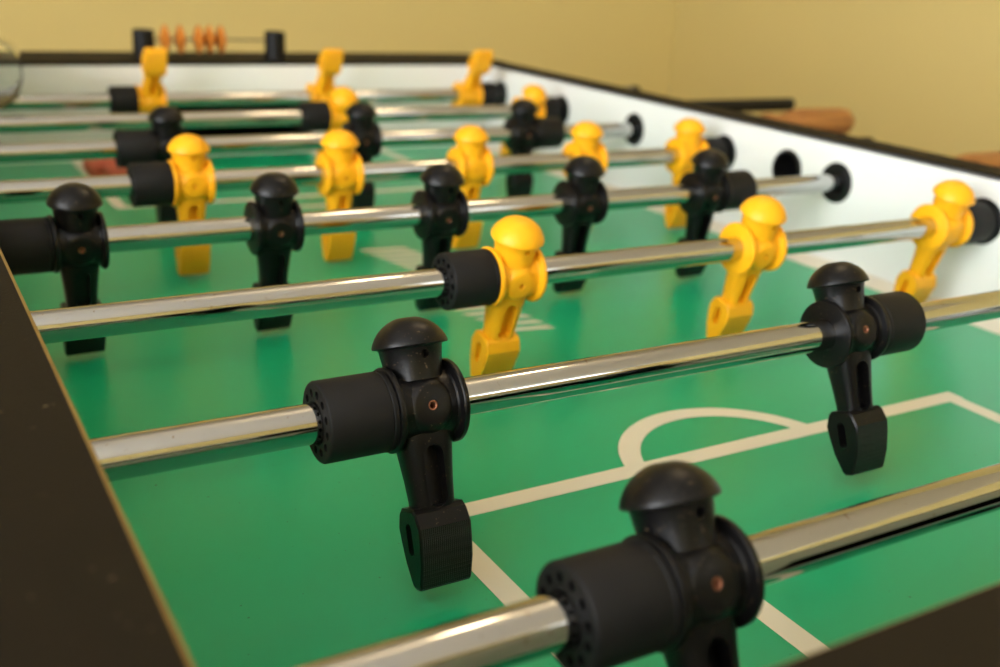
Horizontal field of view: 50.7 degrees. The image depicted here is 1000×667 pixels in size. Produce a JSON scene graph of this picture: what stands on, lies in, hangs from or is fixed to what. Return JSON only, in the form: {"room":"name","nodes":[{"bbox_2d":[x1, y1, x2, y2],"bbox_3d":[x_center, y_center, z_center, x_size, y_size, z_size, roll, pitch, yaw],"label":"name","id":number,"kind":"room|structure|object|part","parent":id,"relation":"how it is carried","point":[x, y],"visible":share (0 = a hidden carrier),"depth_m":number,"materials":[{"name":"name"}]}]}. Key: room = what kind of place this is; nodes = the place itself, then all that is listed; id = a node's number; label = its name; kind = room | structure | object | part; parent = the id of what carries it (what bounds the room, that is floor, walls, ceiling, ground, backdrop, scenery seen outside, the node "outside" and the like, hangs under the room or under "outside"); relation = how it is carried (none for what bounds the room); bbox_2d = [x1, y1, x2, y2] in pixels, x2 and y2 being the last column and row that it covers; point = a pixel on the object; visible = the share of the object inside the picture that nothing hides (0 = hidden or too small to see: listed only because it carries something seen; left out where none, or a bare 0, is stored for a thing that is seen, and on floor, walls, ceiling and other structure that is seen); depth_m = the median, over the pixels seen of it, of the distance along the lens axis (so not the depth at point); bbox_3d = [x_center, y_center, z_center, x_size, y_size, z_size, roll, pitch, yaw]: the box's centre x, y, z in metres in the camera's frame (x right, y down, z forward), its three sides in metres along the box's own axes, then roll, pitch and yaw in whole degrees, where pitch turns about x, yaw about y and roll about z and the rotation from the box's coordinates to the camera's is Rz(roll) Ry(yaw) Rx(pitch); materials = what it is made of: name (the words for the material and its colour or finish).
{"room":"game room","nodes":[
{"label":"game room","id":0,"kind":"room"},
{"bbox_2d":[0,0,676,95],"bbox_3d":[-1.314,-1.265,2.748,4.735,2.490,0.100,-8,22,-29],"label":"wall","id":1,"kind":"structure","parent":0,"point":[622,43],"depth_m":3.42,"materials":[{"name":"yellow paint"}]},
{"bbox_2d":[667,0,999,156],"bbox_3d":[2.142,-0.638,1.521,0.100,2.490,5.720,-8,22,-29],"label":"wall","id":2,"kind":"structure","parent":0,"point":[923,75],"depth_m":3.21,"materials":[{"name":"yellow paint"}]},
{"bbox_3d":[0.068,0.869,0.829,4.735,0.100,5.920,-8,22,-29],"label":"floor","id":3,"kind":"structure","parent":0,"visible":0},
{"bbox_2d":[0,51,999,666],"bbox_3d":[-0.052,0.281,0.961,0.764,0.906,1.428,-8,22,-29],"label":"foosball table","id":4,"kind":"object","parent":3,"relation":"on","point":[283,558],"visible":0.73,"depth_m":0.58,"materials":[{"name":"green laminate"}]},
{"bbox_2d":[0,37,23,109],"bbox_3d":[-0.515,-0.270,1.061,0.072,0.072,0.164,-4,21,-20],"label":"drinking glass","id":5,"kind":"object","parent":4,"relation":"on","point":[11,61],"visible":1,"depth_m":1.13,"materials":[{"name":"clear glass"}]},
{"bbox_2d":[83,159,105,175],"bbox_3d":[-0.430,-0.182,1.135,0.034,0.034,0.034,-8,22,-29],"label":"ball","id":6,"kind":"object","parent":4,"relation":"on","point":[95,167],"visible":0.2,"depth_m":1.12,"materials":[{"name":"red plastic"}]},
{"bbox_3d":[-0.343,-0.100,0.632,0.037,0.001,1.170,-8,22,-29],"label":"rail","id":7,"kind":"part","parent":4,"relation":"part of","materials":[{"name":"brown laminate"}]},
{"bbox_2d":[104,159,126,174],"bbox_3d":[-0.401,-0.175,1.117,0.034,0.034,0.034,-8,22,-29],"label":"ball","id":8,"kind":"object","parent":4,"relation":"on","point":[110,167],"visible":0.17,"depth_m":1.10,"materials":[{"name":"red plastic"}]},
{"bbox_2d":[132,28,284,60],"bbox_3d":[-0.353,-0.353,1.291,0.186,0.034,0.026,-8,22,-29],"label":"counter","id":9,"kind":"object","parent":4,"relation":"on","point":[142,38],"depth_m":1.31,"materials":[{"name":"black plastic"}]},
{"bbox_3d":[-0.422,-0.343,1.252,0.026,0.034,0.026,-8,22,-29],"label":"post","id":10,"kind":"part","parent":9,"relation":"part of","materials":[{"name":"black plastic"}]},
{"bbox_2d":[159,24,170,52],"bbox_3d":[-0.400,-0.352,1.262,0.013,0.034,0.034,-8,22,-29],"label":"bead","id":11,"kind":"object","parent":9,"relation":"attached to","point":[165,37],"visible":0.93,"depth_m":1.25,"materials":[{"name":"orange wood"}]},
{"bbox_2d":[174,25,186,53],"bbox_3d":[-0.385,-0.354,1.271,0.013,0.034,0.034,-8,22,-29],"label":"bead","id":12,"kind":"object","parent":9,"relation":"attached to","point":[180,40],"visible":1,"depth_m":1.26,"materials":[{"name":"orange wood"}]},
{"bbox_2d":[192,25,204,53],"bbox_3d":[-0.366,-0.357,1.281,0.013,0.034,0.034,-8,22,-29],"label":"bead","id":13,"kind":"object","parent":9,"relation":"attached to","point":[199,39],"visible":1,"depth_m":1.27,"materials":[{"name":"orange wood"}]},
{"bbox_2d":[204,25,215,53],"bbox_3d":[-0.354,-0.358,1.288,0.013,0.034,0.034,-8,22,-29],"label":"bead","id":14,"kind":"object","parent":9,"relation":"attached to","point":[210,40],"visible":0.98,"depth_m":1.28,"materials":[{"name":"orange wood"}]},
{"bbox_2d":[215,25,226,53],"bbox_3d":[-0.342,-0.360,1.294,0.013,0.034,0.034,-8,22,-29],"label":"bead","id":15,"kind":"object","parent":9,"relation":"attached to","point":[221,39],"visible":1,"depth_m":1.29,"materials":[{"name":"orange wood"}]},
{"bbox_3d":[-0.283,-0.363,1.330,0.026,0.034,0.026,-8,22,-29],"label":"post","id":16,"kind":"part","parent":9,"relation":"part of","materials":[{"name":"black plastic"}]},
{"bbox_3d":[-0.332,-0.172,1.344,0.690,0.332,0.016,-8,22,-29],"label":"panel","id":17,"kind":"part","parent":4,"relation":"part of","materials":[{"name":"white laminate"}]},
{"bbox_3d":[-0.351,-0.347,1.333,0.764,0.004,0.127,-8,22,-29],"label":"rail","id":18,"kind":"part","parent":4,"relation":"part of","materials":[{"name":"brown laminate"}]},
{"bbox_2d":[2,48,640,113],"bbox_3d":[-0.297,-0.288,1.236,1.158,0.094,0.072,-8,22,-29],"label":"rod","id":19,"kind":"object","parent":4,"relation":"attached to","point":[152,94],"visible":0.69,"depth_m":1.24,"materials":[{"name":"silver metal"}]},
{"bbox_3d":[-0.387,-0.279,1.176,0.023,0.033,0.019,-8,57,-29],"label":"leg","id":20,"kind":"part","parent":19,"relation":"part of","materials":[{"name":"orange plastic"}]},
{"bbox_3d":[-0.211,-0.305,1.275,0.023,0.033,0.019,-8,57,-29],"label":"leg","id":21,"kind":"part","parent":19,"relation":"part of","materials":[{"name":"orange plastic"}]},
{"bbox_3d":[-0.035,-0.330,1.373,0.023,0.033,0.019,-8,57,-29],"label":"leg","id":22,"kind":"part","parent":19,"relation":"part of","materials":[{"name":"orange plastic"}]},
{"bbox_2d":[0,84,794,155],"bbox_3d":[-0.164,-0.229,1.176,1.315,0.095,0.070,-8,22,-29],"label":"rod","id":23,"kind":"object","parent":4,"relation":"on","point":[325,116],"visible":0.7,"depth_m":1.13,"materials":[{"name":"silver metal"}]},
{"bbox_2d":[0,99,854,222],"bbox_3d":[-0.097,-0.174,1.045,1.243,0.109,0.036,-8,22,-29],"label":"rod","id":24,"kind":"object","parent":4,"relation":"on","point":[521,133],"visible":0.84,"depth_m":1.00,"materials":[{"name":"silver metal"}]},
{"bbox_3d":[-0.135,-0.162,1.026,0.023,0.033,0.019,-8,22,-29],"label":"leg","id":25,"kind":"part","parent":24,"relation":"part of","materials":[{"name":"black plastic"}]},
{"bbox_3d":[0.022,-0.185,1.115,0.023,0.033,0.019,-8,22,-29],"label":"leg","id":26,"kind":"part","parent":24,"relation":"part of","materials":[{"name":"black plastic"}]},
{"bbox_3d":[0.379,-0.260,1.305,0.146,0.036,0.036,-8,22,-29],"label":"handle","id":27,"kind":"part","parent":24,"relation":"part of","materials":[{"name":"brown wood"}]},
{"bbox_2d":[0,118,872,275],"bbox_3d":[-0.097,-0.117,0.883,1.158,0.109,0.036,-8,22,-29],"label":"rod","id":28,"kind":"object","parent":4,"relation":"on","point":[190,181],"visible":0.77,"depth_m":0.85,"materials":[{"name":"silver metal"}]},
{"bbox_3d":[-0.236,-0.090,0.809,0.023,0.033,0.019,-8,24,-29],"label":"leg","id":29,"kind":"part","parent":28,"relation":"part of","materials":[{"name":"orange plastic"}]},
{"bbox_3d":[-0.132,-0.105,0.867,0.023,0.033,0.019,-8,24,-29],"label":"leg","id":30,"kind":"part","parent":28,"relation":"part of","materials":[{"name":"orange plastic"}]},
{"bbox_3d":[-0.028,-0.120,0.925,0.023,0.033,0.019,-8,24,-29],"label":"leg","id":31,"kind":"part","parent":28,"relation":"part of","materials":[{"name":"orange plastic"}]},
{"bbox_3d":[0.180,-0.150,1.042,0.023,0.033,0.019,-8,24,-29],"label":"leg","id":32,"kind":"part","parent":28,"relation":"part of","materials":[{"name":"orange plastic"}]},
{"bbox_2d":[0,149,999,355],"bbox_3d":[0.067,-0.083,0.813,1.058,0.111,0.036,-8,23,-29],"label":"rod","id":33,"kind":"object","parent":4,"relation":"on","point":[74,243],"visible":0.93,"depth_m":0.71,"materials":[{"name":"silver metal"}]},
{"bbox_3d":[-0.254,-0.031,0.639,0.023,0.033,0.019,-8,29,-29],"label":"leg","id":34,"kind":"part","parent":33,"relation":"part of","materials":[{"name":"black plastic"}]},
{"bbox_3d":[-0.150,-0.046,0.697,0.023,0.033,0.019,-8,28,-29],"label":"leg","id":35,"kind":"part","parent":33,"relation":"part of","materials":[{"name":"black plastic"}]},
{"bbox_3d":[-0.045,-0.061,0.756,0.023,0.033,0.019,-8,29,-29],"label":"leg","id":36,"kind":"part","parent":33,"relation":"part of","materials":[{"name":"black plastic"}]},
{"bbox_3d":[0.058,-0.076,0.814,0.023,0.033,0.019,-8,29,-29],"label":"leg","id":37,"kind":"part","parent":33,"relation":"part of","materials":[{"name":"black plastic"}]},
{"bbox_3d":[0.164,-0.092,0.873,0.023,0.033,0.019,-8,28,-29],"label":"leg","id":38,"kind":"part","parent":33,"relation":"part of","materials":[{"name":"black plastic"}]},
{"bbox_3d":[0.463,-0.158,1.028,0.146,0.036,0.036,-8,23,-29],"label":"handle","id":39,"kind":"part","parent":33,"relation":"part of","materials":[{"name":"brown wood"}]},
{"bbox_2d":[30,180,995,375],"bbox_3d":[0.077,-0.028,0.657,1.298,0.107,0.044,-8,22,-29],"label":"rod","id":40,"kind":"object","parent":4,"relation":"on","point":[500,278],"visible":1,"depth_m":0.62,"materials":[{"name":"silver metal"}]},
{"bbox_3d":[0.001,-0.012,0.623,0.023,0.033,0.019,-8,36,-29],"label":"leg","id":41,"kind":"part","parent":40,"relation":"part of","materials":[{"name":"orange plastic"}]},
{"bbox_3d":[0.163,-0.036,0.714,0.023,0.033,0.019,-8,36,-29],"label":"leg","id":42,"kind":"part","parent":40,"relation":"part of","materials":[{"name":"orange plastic"}]},
{"bbox_3d":[0.326,-0.059,0.805,0.023,0.033,0.019,-8,36,-29],"label":"leg","id":43,"kind":"part","parent":40,"relation":"part of","materials":[{"name":"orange plastic"}]},
{"bbox_2d":[89,261,999,590],"bbox_3d":[0.172,0.017,0.543,1.272,0.103,0.054,-8,22,-29],"label":"rod","id":44,"kind":"object","parent":4,"relation":"on","point":[413,407],"visible":1,"depth_m":0.42,"materials":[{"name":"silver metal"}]},
{"bbox_3d":[-0.029,0.055,0.426,0.023,0.033,0.019,-8,0,-29],"label":"leg","id":45,"kind":"part","parent":44,"relation":"part of","materials":[{"name":"black plastic"}]},
{"bbox_3d":[0.181,0.025,0.544,0.023,0.033,0.019,-8,0,-29],"label":"leg","id":46,"kind":"part","parent":44,"relation":"part of","materials":[{"name":"black plastic"}]},
{"bbox_2d":[293,460,999,666],"bbox_3d":[0.273,0.059,0.435,1.172,0.099,0.063,-8,22,-29],"label":"rod","id":47,"kind":"object","parent":4,"relation":"on","point":[681,587],"visible":1,"depth_m":0.30,"materials":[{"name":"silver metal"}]},
{"bbox_3d":[0.060,0.099,0.312,0.023,0.033,0.019,-8,-6,-29],"label":"leg","id":48,"kind":"part","parent":47,"relation":"part of","materials":[{"name":"black plastic"}]},
{"bbox_3d":[0.267,-0.029,1.035,0.016,0.332,1.202,-8,22,-29],"label":"panel","id":49,"kind":"part","parent":4,"relation":"part of","materials":[{"name":"white plastic"}]},
{"bbox_3d":[0.284,-0.190,0.983,0.037,0.001,1.170,-8,22,-29],"label":"rail","id":50,"kind":"part","parent":4,"relation":"part of","materials":[{"name":"brown laminate"}]},
{"bbox_3d":[0.295,0.061,0.285,0.764,0.004,0.127,-8,22,-29],"label":"rail","id":51,"kind":"part","parent":4,"relation":"part of","materials":[{"name":"brown laminate"}]}
]}

